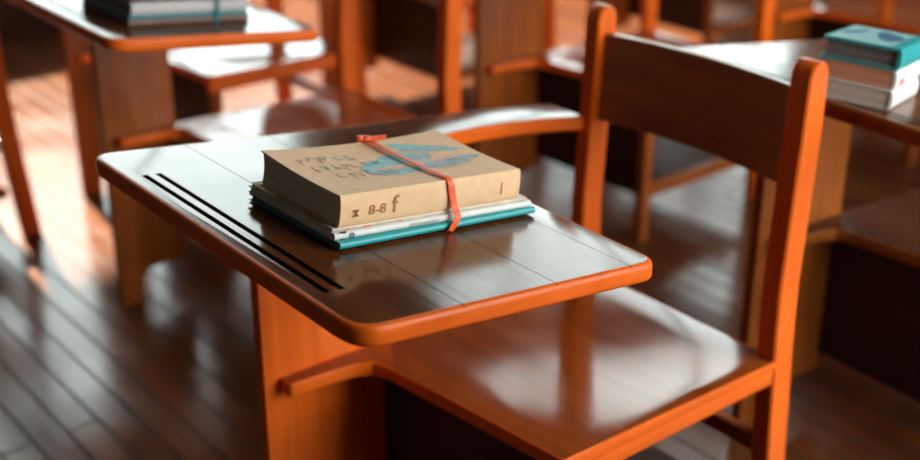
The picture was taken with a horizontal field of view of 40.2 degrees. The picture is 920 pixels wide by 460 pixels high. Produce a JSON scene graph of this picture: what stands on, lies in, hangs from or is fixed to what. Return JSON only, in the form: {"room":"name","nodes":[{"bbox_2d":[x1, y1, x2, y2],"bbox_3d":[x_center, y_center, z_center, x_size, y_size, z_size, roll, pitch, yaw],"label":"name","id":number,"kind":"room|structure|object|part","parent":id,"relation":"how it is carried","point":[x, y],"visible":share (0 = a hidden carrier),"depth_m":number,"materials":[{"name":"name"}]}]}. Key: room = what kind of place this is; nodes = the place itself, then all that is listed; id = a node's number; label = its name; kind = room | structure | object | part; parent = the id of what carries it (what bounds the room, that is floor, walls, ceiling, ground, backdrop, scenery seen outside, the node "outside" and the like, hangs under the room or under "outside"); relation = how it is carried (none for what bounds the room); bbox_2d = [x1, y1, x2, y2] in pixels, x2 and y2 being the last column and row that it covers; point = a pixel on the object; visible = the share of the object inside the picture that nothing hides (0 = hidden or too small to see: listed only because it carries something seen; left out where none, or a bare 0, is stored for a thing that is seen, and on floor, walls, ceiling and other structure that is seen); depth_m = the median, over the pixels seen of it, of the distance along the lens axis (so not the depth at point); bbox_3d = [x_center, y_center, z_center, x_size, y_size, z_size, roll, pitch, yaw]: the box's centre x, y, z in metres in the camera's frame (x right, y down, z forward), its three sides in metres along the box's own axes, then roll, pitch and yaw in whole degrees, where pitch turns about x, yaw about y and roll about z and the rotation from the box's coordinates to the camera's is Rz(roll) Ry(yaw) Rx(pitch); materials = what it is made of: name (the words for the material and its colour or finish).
{"room":"classroom","nodes":[
{"label":"classroom","id":0,"kind":"room"},
{"bbox_2d":[0,0,919,459],"bbox_3d":[-0.758,0.022,3.473,8.000,0.060,7.600,-18,30,-35],"label":"floor","id":1,"kind":"structure","parent":0,"point":[171,374],"depth_m":3.06,"materials":[{"name":"brown wood"}]},
{"bbox_2d":[0,49,41,237],"bbox_3d":[-1.633,-0.352,3.135,0.921,0.894,0.646,-18,30,-35],"label":"school desk","id":2,"kind":"object","parent":1,"relation":"on","point":[11,152],"visible":1,"depth_m":3.32,"materials":[{"name":"brown wood"}]},
{"bbox_3d":[-1.367,-0.051,3.211,0.414,0.034,0.023,-18,30,-35],"label":"rail","id":3,"kind":"part","parent":2,"relation":"part of","materials":[{"name":"brown wood"}]},
{"bbox_2d":[0,0,61,44],"bbox_3d":[-1.874,-1.044,5.291,1.840,0.420,0.460,-18,30,-35],"label":"school desk","id":4,"kind":"object","parent":1,"relation":"on","point":[17,24],"visible":0.4,"depth_m":5.17,"materials":[{"name":"brown wood"}]},
{"bbox_3d":[-1.750,-0.993,5.145,0.560,0.325,0.016,-18,30,-35],"label":"door","id":5,"kind":"part","parent":4,"relation":"part of","materials":[{"name":"brown wood"}]},
{"bbox_2d":[61,0,367,198],"bbox_3d":[-0.743,-0.504,3.482,0.921,0.894,0.646,-18,30,-35],"label":"school desk","id":6,"kind":"object","parent":1,"relation":"on","point":[199,77],"visible":0.48,"depth_m":3.51,"materials":[{"name":"brown wood"}]},
{"bbox_3d":[-1.024,-0.463,3.558,0.178,0.758,0.023,-18,30,-35],"label":"support panel","id":7,"kind":"part","parent":6,"relation":"part of","materials":[{"name":"brown wood"}]},
{"bbox_3d":[-0.681,-0.495,3.531,0.644,0.023,0.426,-18,30,-35],"label":"seat","id":8,"kind":"part","parent":6,"relation":"part of","materials":[{"name":"brown wood"}]},
{"bbox_3d":[-0.651,-0.204,3.408,0.028,0.407,0.029,-18,30,-35],"label":"leg","id":9,"kind":"part","parent":6,"relation":"part of","materials":[{"name":"brown wood"}]},
{"bbox_3d":[-0.491,-0.430,3.445,0.444,0.025,0.024,-18,30,-35],"label":"seat rail","id":10,"kind":"part","parent":6,"relation":"part of","materials":[{"name":"brown wood"}]},
{"bbox_3d":[-0.558,-0.679,3.881,0.086,0.894,0.041,-18,30,-35],"label":"post","id":11,"kind":"part","parent":6,"relation":"part of","materials":[{"name":"brown wood"}]},
{"bbox_3d":[-0.291,-0.546,3.579,0.086,0.894,0.038,-18,30,-35],"label":"post","id":12,"kind":"part","parent":6,"relation":"part of","materials":[{"name":"brown wood"}]},
{"bbox_2d":[8,0,462,306],"bbox_3d":[-0.463,-0.226,2.854,0.921,0.894,0.646,-18,30,-35],"label":"school desk","id":13,"kind":"object","parent":1,"relation":"on","point":[131,65],"visible":0.52,"depth_m":2.89,"materials":[{"name":"brown wood"}]},
{"bbox_3d":[-0.745,-0.186,2.930,0.178,0.758,0.023,-18,30,-35],"label":"support panel","id":14,"kind":"part","parent":13,"relation":"part of","materials":[{"name":"brown wood"}]},
{"bbox_2d":[128,0,166,1],"bbox_3d":[-0.578,-0.474,2.469,0.240,0.042,0.182,-20,31,-38],"label":"book","id":15,"kind":"object","parent":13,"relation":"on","point":[128,0],"visible":1,"depth_m":2.34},
{"bbox_2d":[80,0,248,25],"bbox_3d":[-0.582,-0.434,2.483,0.260,0.044,0.202,-19,30,-37],"label":"book","id":16,"kind":"object","parent":13,"relation":"on","point":[232,17],"visible":0.4,"depth_m":2.40,"materials":[{"name":"grey paper"}]},
{"bbox_2d":[83,0,247,18],"bbox_3d":[-0.581,-0.443,2.480,0.254,0.037,0.196,-19,30,-37],"label":"book","id":17,"kind":"object","parent":16,"relation":"on","point":[88,1],"visible":0.32,"depth_m":2.40,"materials":[{"name":"paper"}]},
{"bbox_2d":[92,0,247,15],"bbox_3d":[-0.580,-0.457,2.475,0.251,0.055,0.202,-19,30,-37],"label":"book","id":18,"kind":"object","parent":17,"relation":"on","point":[127,7],"visible":0.95,"depth_m":2.39,"materials":[{"name":"white paper"}]},
{"bbox_2d":[214,0,219,22],"bbox_3d":[-0.539,-0.463,2.511,0.017,0.059,0.207,-19,30,-37],"label":"strap","id":19,"kind":"object","parent":18,"relation":"attached to","point":[217,2],"visible":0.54,"depth_m":2.44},
{"bbox_3d":[-0.402,-0.217,2.902,0.644,0.023,0.426,-18,30,-35],"label":"seat","id":20,"kind":"part","parent":13,"relation":"part of","materials":[{"name":"brown wood"}]},
{"bbox_3d":[-0.279,-0.402,3.252,0.086,0.894,0.041,-18,30,-35],"label":"post","id":21,"kind":"part","parent":13,"relation":"part of","materials":[{"name":"brown wood"}]},
{"bbox_3d":[-0.145,-0.636,2.971,0.042,0.150,0.385,-18,30,-35],"label":"backrest","id":22,"kind":"part","parent":13,"relation":"part of","materials":[{"name":"brown wood"}]},
{"bbox_3d":[-0.012,-0.268,2.951,0.086,0.894,0.038,-18,30,-35],"label":"post","id":23,"kind":"part","parent":13,"relation":"part of","materials":[{"name":"brown wood"}]},
{"bbox_2d":[318,0,556,90],"bbox_3d":[-0.135,-0.873,4.322,0.921,0.894,0.646,-18,30,-35],"label":"school desk","id":24,"kind":"object","parent":1,"relation":"on","point":[403,33],"visible":0.34,"depth_m":4.42,"materials":[{"name":"brown wood"}]},
{"bbox_3d":[-0.395,-0.840,4.414,0.234,0.758,0.023,-18,30,-35],"label":"support panel","id":25,"kind":"part","parent":24,"relation":"part of","materials":[{"name":"brown wood"}]},
{"bbox_3d":[0.132,-0.572,4.398,0.414,0.034,0.023,-18,30,-35],"label":"rail","id":26,"kind":"part","parent":24,"relation":"part of","materials":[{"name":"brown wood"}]},
{"bbox_2d":[461,33,473,68],"bbox_3d":[-0.001,-0.633,4.551,0.432,0.014,0.399,-18,30,-35],"label":"box shelf","id":27,"kind":"object","parent":24,"relation":"attached to","point":[467,47],"depth_m":4.57,"materials":[{"name":"brown wood"}]},
{"bbox_3d":[0.117,-0.800,4.285,0.444,0.025,0.024,-18,30,-35],"label":"seat rail","id":28,"kind":"part","parent":24,"relation":"part of","materials":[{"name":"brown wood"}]},
{"bbox_3d":[0.050,-1.049,4.720,0.086,0.894,0.041,-18,30,-35],"label":"post","id":29,"kind":"part","parent":24,"relation":"part of","materials":[{"name":"brown wood"}]},
{"bbox_3d":[0.317,-0.915,4.419,0.086,0.894,0.038,-18,30,-35],"label":"post","id":30,"kind":"part","parent":24,"relation":"part of","materials":[{"name":"brown wood"}]},
{"bbox_2d":[96,3,827,459],"bbox_3d":[0.053,0.208,1.871,0.921,0.894,0.646,-18,30,-35],"label":"school desk","id":31,"kind":"object","parent":1,"relation":"on","point":[521,337],"visible":0.98,"depth_m":1.88,"materials":[{"name":"brown wood"}]},
{"bbox_3d":[-0.207,0.242,1.963,0.234,0.758,0.023,-18,30,-35],"label":"support panel","id":32,"kind":"part","parent":31,"relation":"part of","materials":[{"name":"brown wood"}]},
{"bbox_2d":[249,193,535,249],"bbox_3d":[-0.082,-0.034,1.590,0.305,0.045,0.198,-19,30,-36],"label":"book","id":33,"kind":"object","parent":31,"relation":"on","point":[417,230],"visible":0.26,"depth_m":1.50,"materials":[{"name":"teal paper"}]},
{"bbox_2d":[248,185,530,240],"bbox_3d":[-0.086,-0.043,1.587,0.301,0.045,0.193,-18,30,-35],"label":"book","id":34,"kind":"object","parent":33,"relation":"on","point":[384,227],"visible":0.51,"depth_m":1.50,"materials":[{"name":"grey paper"}]},
{"bbox_2d":[251,181,526,231],"bbox_3d":[-0.087,-0.049,1.585,0.295,0.040,0.185,-18,29,-35],"label":"book","id":35,"kind":"object","parent":34,"relation":"on","point":[328,226],"visible":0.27,"depth_m":1.50,"materials":[{"name":"beige paper"}]},
{"bbox_2d":[260,130,520,227],"bbox_3d":[-0.085,-0.069,1.571,0.277,0.076,0.176,-18,30,-35],"label":"book","id":36,"kind":"object","parent":35,"relation":"on","point":[344,185],"visible":0.99,"depth_m":1.53,"materials":[{"name":"beige paper"}]},
{"bbox_2d":[361,152,432,174],"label":"picture","id":37,"kind":"object","parent":36,"relation":"on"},
{"bbox_2d":[373,159,428,170],"bbox_3d":[-0.071,-0.080,1.562,0.099,0.001,0.022,-10,25,-38],"label":"picture","id":38,"kind":"object","parent":36,"relation":"on","point":[405,165],"depth_m":1.56},
{"bbox_2d":[355,135,460,231],"bbox_3d":[-0.066,-0.066,1.591,0.039,0.074,0.207,-18,30,-35],"label":"strap","id":39,"kind":"object","parent":36,"relation":"attached to","point":[365,138],"visible":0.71,"depth_m":1.53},
{"bbox_2d":[409,153,431,159],"bbox_3d":[-0.055,-0.094,1.605,0.044,0.001,0.022,-10,25,-38],"label":"picture","id":40,"kind":"object","parent":36,"relation":"on","point":[420,155],"depth_m":1.61},
{"bbox_2d":[384,143,459,151],"bbox_3d":[-0.049,-0.109,1.645,0.092,0.002,0.055,-10,25,-38],"label":"picture","id":41,"kind":"object","parent":36,"relation":"attached to","point":[408,147],"depth_m":1.64},
{"bbox_2d":[432,153,460,159],"bbox_3d":[-0.018,-0.094,1.614,0.058,0.001,0.013,-10,25,-38],"label":"picture","id":42,"kind":"object","parent":36,"relation":"attached to","point":[456,154],"depth_m":1.62},
{"bbox_2d":[417,154,478,167],"bbox_3d":[-0.012,-0.087,1.596,0.113,0.002,0.030,-10,25,-38],"label":"picture","id":43,"kind":"object","parent":36,"relation":"attached to","point":[445,160],"depth_m":1.60},
{"bbox_3d":[0.114,0.217,1.920,0.644,0.023,0.426,-18,30,-35],"label":"seat","id":44,"kind":"part","parent":31,"relation":"part of","materials":[{"name":"brown wood"}]},
{"bbox_3d":[0.238,0.033,2.269,0.086,0.894,0.041,-18,30,-35],"label":"post","id":45,"kind":"part","parent":31,"relation":"part of","materials":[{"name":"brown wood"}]},
{"bbox_3d":[0.305,0.282,1.834,0.444,0.025,0.024,-18,30,-35],"label":"seat rail","id":46,"kind":"part","parent":31,"relation":"part of","materials":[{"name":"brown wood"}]},
{"bbox_3d":[0.372,-0.201,1.988,0.042,0.150,0.385,-18,30,-35],"label":"backrest","id":47,"kind":"part","parent":31,"relation":"part of","materials":[{"name":"brown wood"}]},
{"bbox_3d":[0.504,0.166,1.968,0.086,0.894,0.038,-18,30,-35],"label":"post","id":48,"kind":"part","parent":31,"relation":"part of","materials":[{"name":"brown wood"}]},
{"bbox_2d":[473,0,775,241],"bbox_3d":[0.395,-0.461,3.390,0.921,0.894,0.646,-18,30,-35],"label":"school desk","id":49,"kind":"object","parent":1,"relation":"on","point":[512,68],"visible":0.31,"depth_m":3.45,"materials":[{"name":"brown wood"}]},
{"bbox_3d":[0.135,-0.428,3.482,0.234,0.758,0.023,-18,30,-35],"label":"support panel","id":50,"kind":"part","parent":49,"relation":"part of","materials":[{"name":"brown wood"}]},
{"bbox_3d":[0.456,-0.452,3.438,0.644,0.023,0.426,-18,30,-35],"label":"seat","id":51,"kind":"part","parent":49,"relation":"part of","materials":[{"name":"brown wood"}]},
{"bbox_3d":[0.486,-0.162,3.315,0.028,0.407,0.029,-18,30,-35],"label":"leg","id":52,"kind":"part","parent":49,"relation":"part of","materials":[{"name":"brown wood"}]},
{"bbox_3d":[0.579,-0.637,3.788,0.086,0.894,0.041,-18,30,-35],"label":"post","id":53,"kind":"part","parent":49,"relation":"part of","materials":[{"name":"brown wood"}]},
{"bbox_2d":[651,135,718,180],"bbox_3d":[0.528,-0.221,3.619,0.432,0.014,0.399,-18,30,-35],"label":"box shelf","id":54,"kind":"object","parent":49,"relation":"attached to","point":[670,158],"depth_m":3.55,"materials":[{"name":"wood"}]},
{"bbox_3d":[0.661,-0.160,3.466,0.414,0.034,0.023,-18,30,-35],"label":"rail","id":55,"kind":"part","parent":49,"relation":"part of","materials":[{"name":"brown wood"}]},
{"bbox_3d":[0.846,-0.503,3.487,0.086,0.894,0.038,-18,30,-35],"label":"post","id":56,"kind":"part","parent":49,"relation":"part of","materials":[{"name":"brown wood"}]},
{"bbox_2d":[586,0,754,45],"bbox_3d":[0.861,-1.120,4.884,0.921,0.894,0.646,-18,30,-35],"label":"school desk","id":57,"kind":"object","parent":1,"relation":"on","point":[707,18],"visible":0.53,"depth_m":4.94,"materials":[{"name":"brown wood"}]},
{"bbox_3d":[0.601,-1.086,4.976,0.234,0.758,0.023,-18,30,-35],"label":"support panel","id":58,"kind":"part","parent":57,"relation":"part of","materials":[{"name":"brown wood"}]},
{"bbox_3d":[0.953,-0.820,4.809,0.028,0.407,0.029,-18,30,-35],"label":"leg","id":59,"kind":"part","parent":57,"relation":"part of","materials":[{"name":"brown wood"}]},
{"bbox_3d":[1.127,-0.818,4.960,0.414,0.034,0.023,-18,30,-35],"label":"rail","id":60,"kind":"part","parent":57,"relation":"part of","materials":[{"name":"brown wood"}]},
{"bbox_2d":[713,0,754,24],"bbox_3d":[0.995,-0.879,5.113,0.432,0.014,0.399,-18,30,-35],"label":"box shelf","id":61,"kind":"object","parent":57,"relation":"attached to","point":[726,13],"depth_m":5.08,"materials":[{"name":"brown wood"}]},
{"bbox_2d":[679,33,919,426],"bbox_3d":[0.900,0.009,2.325,0.921,0.894,0.646,-16,28,-32],"label":"school desk","id":62,"kind":"object","parent":1,"relation":"on","point":[858,307],"visible":0.56,"depth_m":2.41,"materials":[{"name":"brown wood"}]},
{"bbox_3d":[0.645,0.036,2.432,0.234,0.758,0.023,-16,28,-32],"label":"support panel","id":63,"kind":"part","parent":62,"relation":"part of","materials":[{"name":"brown wood"}]},
{"bbox_3d":[0.964,0.020,2.370,0.644,0.023,0.426,-16,28,-32],"label":"seat","id":64,"kind":"part","parent":62,"relation":"part of","materials":[{"name":"brown wood"}]},
{"bbox_2d":[826,77,918,109],"bbox_3d":[0.636,-0.225,1.960,0.118,0.051,0.158,15,28,30],"label":"book","id":65,"kind":"object","parent":62,"relation":"on","point":[846,91],"visible":0.6,"depth_m":1.90,"materials":[{"name":"white paper"}]},
{"bbox_2d":[822,57,919,90],"bbox_3d":[0.640,-0.252,1.951,0.117,0.051,0.155,15,28,30],"label":"book","id":66,"kind":"object","parent":65,"relation":"on","point":[889,80],"visible":0.58,"depth_m":1.89,"materials":[{"name":"paper"}]},
{"bbox_2d":[820,25,919,71],"bbox_3d":[0.642,-0.282,1.942,0.120,0.055,0.161,15,28,30],"label":"book","id":67,"kind":"object","parent":66,"relation":"on","point":[857,44],"visible":1,"depth_m":1.89,"materials":[{"name":"teal paper"}]},
{"bbox_2d":[842,30,870,32],"bbox_3d":[0.620,-0.311,1.965,0.027,0.001,0.070,18,23,29],"label":"picture","id":68,"kind":"object","parent":67,"relation":"on","point":[847,31],"depth_m":1.96},
{"bbox_2d":[830,25,914,46],"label":"picture","id":69,"kind":"object","parent":67,"relation":"on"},
{"bbox_2d":[878,32,904,41],"bbox_3d":[0.664,-0.298,1.941,0.048,0.001,0.091,18,23,29],"label":"picture","id":70,"kind":"object","parent":67,"relation":"on","point":[885,36],"depth_m":1.94},
{"bbox_2d":[772,0,919,165],"bbox_3d":[1.305,-0.693,3.918,0.921,0.894,0.646,-18,30,-35],"label":"school desk","id":71,"kind":"object","parent":1,"relation":"on","point":[794,20],"visible":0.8,"depth_m":3.98,"materials":[{"name":"brown wood"}]},
{"bbox_3d":[1.045,-0.659,4.010,0.234,0.758,0.023,-18,30,-35],"label":"support panel","id":72,"kind":"part","parent":71,"relation":"part of","materials":[{"name":"brown wood"}]},
{"bbox_3d":[1.366,-0.684,3.966,0.644,0.023,0.426,-18,30,-35],"label":"seat","id":73,"kind":"part","parent":71,"relation":"part of","materials":[{"name":"brown wood"}]},
{"bbox_3d":[1.397,-0.393,3.843,0.028,0.407,0.029,-18,30,-35],"label":"leg","id":74,"kind":"part","parent":71,"relation":"part of","materials":[{"name":"brown wood"}]}
]}

